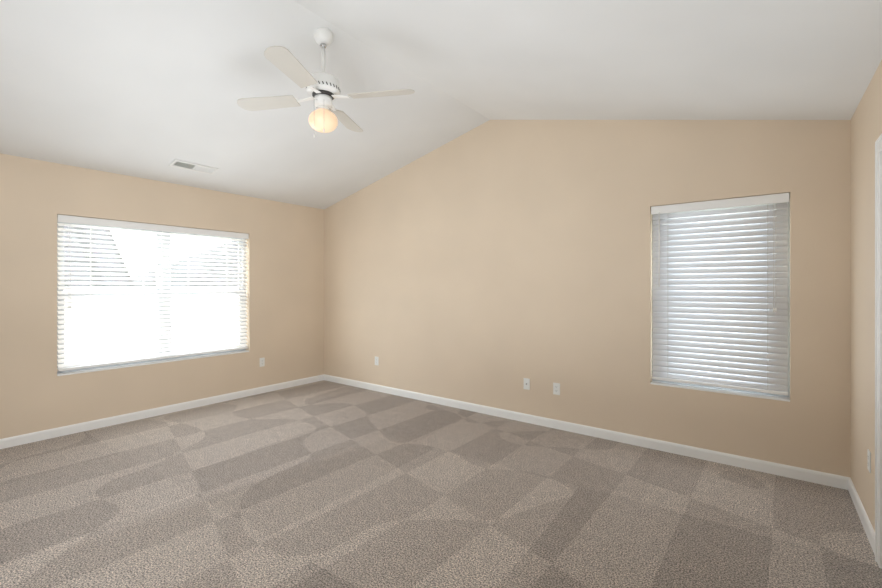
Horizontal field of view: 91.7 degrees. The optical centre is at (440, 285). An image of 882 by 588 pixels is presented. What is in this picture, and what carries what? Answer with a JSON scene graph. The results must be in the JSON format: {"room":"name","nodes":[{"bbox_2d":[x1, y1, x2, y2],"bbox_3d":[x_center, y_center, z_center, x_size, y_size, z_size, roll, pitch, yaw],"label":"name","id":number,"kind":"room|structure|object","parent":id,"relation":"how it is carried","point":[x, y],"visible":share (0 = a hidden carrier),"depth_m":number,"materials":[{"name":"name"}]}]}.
{"room":"empty bedroom","nodes":[
{"label":"empty bedroom","id":0,"kind":"room"},
{"bbox_2d":[0,153,323,438],"bbox_3d":[-3.477,0.130,4.222,0.160,2.540,5.860,0,0,37],"label":"wall","id":1,"kind":"structure","parent":0,"point":[285,290],"depth_m":4.46,"materials":[{"name":"beige paint"}]},
{"bbox_2d":[57,222,248,375],"bbox_3d":[-3.065,0.085,4.763,0.149,1.510,1.860,0,0,37],"label":"window","id":2,"kind":"structure","parent":1,"relation":"in","point":[93,369],"depth_m":4.73,"materials":[{"name":"grey plastic"}]},
{"bbox_2d":[57,214,248,370],"bbox_3d":[-3.030,0.066,4.737,0.072,1.465,1.850,0,0,37],"label":"window blind","id":3,"kind":"object","parent":2,"relation":"attached to","point":[123,224],"visible":0.92,"depth_m":4.57,"materials":[{"name":"white plastic"}]},
{"bbox_2d":[0,374,323,448],"bbox_3d":[-3.408,1.357,4.170,0.014,0.085,5.540,0,0,37],"label":"baseboard","id":4,"kind":"structure","parent":1,"relation":"attached to","point":[13,441],"depth_m":4.49,"materials":[{"name":"white wood"}]},
{"bbox_2d":[260,357,264,366],"bbox_3d":[-2.337,0.995,5.591,0.007,0.115,0.070,0,0,37],"label":"electrical outlet","id":5,"kind":"object","parent":1,"relation":"attached to","point":[262,361],"visible":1,"depth_m":5.59,"materials":[{"name":"white plastic"}]},
{"bbox_2d":[0,380,881,587],"bbox_3d":[-1.136,1.460,2.452,6.210,0.120,6.040,0,0,37],"label":"floor","id":6,"kind":"structure","parent":0,"point":[323,484],"depth_m":2.69,"materials":[{"name":"beige carpet"}]},
{"bbox_2d":[0,0,881,208],"bbox_3d":[-1.136,-1.521,2.452,6.210,0.879,6.040,0,0,37],"label":"ceiling","id":7,"kind":"structure","parent":0,"point":[151,89],"depth_m":3.03,"materials":[{"name":"white paint"}]},
{"bbox_2d":[169,159,217,174],"bbox_3d":[-2.584,-1.242,4.487,0.155,0.016,0.430,-16,-10,36],"label":"ceiling vent","id":8,"kind":"object","parent":7,"relation":"in","point":[176,163],"visible":1,"depth_m":4.48,"materials":[{"name":"white metal"}]},
{"bbox_2d":[237,28,414,137],"bbox_3d":[-0.836,-1.417,3.039,0.983,0.791,0.983,0,0,-35],"label":"fan","id":9,"kind":"object","parent":7,"relation":"hanging from","point":[322,88],"visible":1,"depth_m":2.98,"materials":[{"name":"white metal"}]},
{"bbox_2d":[324,120,850,477],"bbox_3d":[0.583,-0.205,4.725,6.030,3.210,0.160,0,0,37],"label":"wall","id":10,"kind":"structure","parent":0,"point":[492,263],"depth_m":4.08,"materials":[{"name":"beige paint"}]},
{"bbox_2d":[375,356,378,364],"bbox_3d":[-0.859,1.000,5.710,0.070,0.115,0.007,0,0,37],"label":"electrical outlet","id":11,"kind":"object","parent":10,"relation":"attached to","point":[376,360],"visible":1,"depth_m":5.71,"materials":[{"name":"white plastic"}]},
{"bbox_2d":[524,378,529,389],"bbox_3d":[0.877,1.006,4.392,0.070,0.115,0.015,0,0,37],"label":"outlet","id":12,"kind":"object","parent":10,"relation":"attached to","point":[526,383],"visible":1,"depth_m":4.39,"materials":[{"name":"white plastic"}]},
{"bbox_2d":[553,383,559,394],"bbox_3d":[1.135,1.010,4.202,0.070,0.115,0.007,0,0,37],"label":"electrical outlet","id":13,"kind":"object","parent":10,"relation":"attached to","point":[556,388],"visible":1,"depth_m":4.20,"materials":[{"name":"white plastic"}]},
{"bbox_2d":[324,374,849,489],"bbox_3d":[0.530,1.357,4.655,5.710,0.085,0.014,0,0,37],"label":"baseboard","id":14,"kind":"structure","parent":10,"relation":"attached to","point":[818,477],"depth_m":3.77,"materials":[{"name":"white wood"}]},
{"bbox_2d":[650,194,789,401],"bbox_3d":[2.228,0.080,3.477,0.940,1.540,0.149,0,0,37],"label":"window","id":15,"kind":"structure","parent":10,"relation":"in","point":[727,391],"depth_m":3.34,"materials":[{"name":"grey plastic"}]},
{"bbox_2d":[651,193,788,394],"bbox_3d":[2.202,0.060,3.442,0.930,1.495,0.072,0,0,37],"label":"window blind","id":16,"kind":"object","parent":15,"relation":"attached to","point":[720,301],"visible":0.98,"depth_m":3.41,"materials":[{"name":"white plastic"}]},
{"bbox_2d":[851,60,881,530],"bbox_3d":[1.205,0.130,0.681,0.160,2.540,5.860,0,0,37],"label":"wall","id":17,"kind":"structure","parent":0,"point":[866,125],"depth_m":2.53,"materials":[{"name":"beige paint"}]},
{"bbox_2d":[848,478,874,554],"bbox_3d":[1.135,1.357,0.734,0.014,0.085,5.540,0,0,37],"label":"baseboard","id":18,"kind":"structure","parent":17,"relation":"attached to","point":[864,518],"depth_m":2.51,"materials":[{"name":"white wood"}]},
{"bbox_2d":[867,449,870,472],"bbox_3d":[2.399,0.980,2.399,0.007,0.115,0.070,0,0,37],"label":"electrical outlet","id":19,"kind":"object","parent":17,"relation":"attached to","point":[869,460],"visible":0.98,"depth_m":2.39,"materials":[{"name":"white plastic"}]},
{"bbox_2d":[875,134,881,568],"bbox_3d":[1.931,0.333,1.793,0.022,2.134,0.958,0,0,37],"label":"door frame","id":20,"kind":"structure","parent":17,"relation":"attached to","point":[878,351],"depth_m":2.14,"materials":[{"name":"white wood"}]},
{"label":"outside","id":21,"kind":"structure","parent":0,"visible":0},
{"bbox_2d":[113,316,120,357],"bbox_3d":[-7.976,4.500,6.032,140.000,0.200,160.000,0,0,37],"label":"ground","id":22,"kind":"structure","parent":21,"point":[117,335],"depth_m":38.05,"materials":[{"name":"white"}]},
{"bbox_2d":[64,226,134,363],"bbox_3d":[-14.687,1.000,5.779,5.780,6.800,16.200,0,0,37],"label":"house","id":23,"kind":"structure","parent":22,"relation":"on","point":[88,243],"depth_m":10.26,"materials":[{"name":"white"}]},
{"bbox_2d":[121,240,238,356],"bbox_3d":[-8.226,1.188,17.637,7.100,6.424,7.090,0,0,37],"label":"house","id":24,"kind":"structure","parent":22,"relation":"on","point":[191,301],"depth_m":14.22,"materials":[{"name":"white"}]}
]}

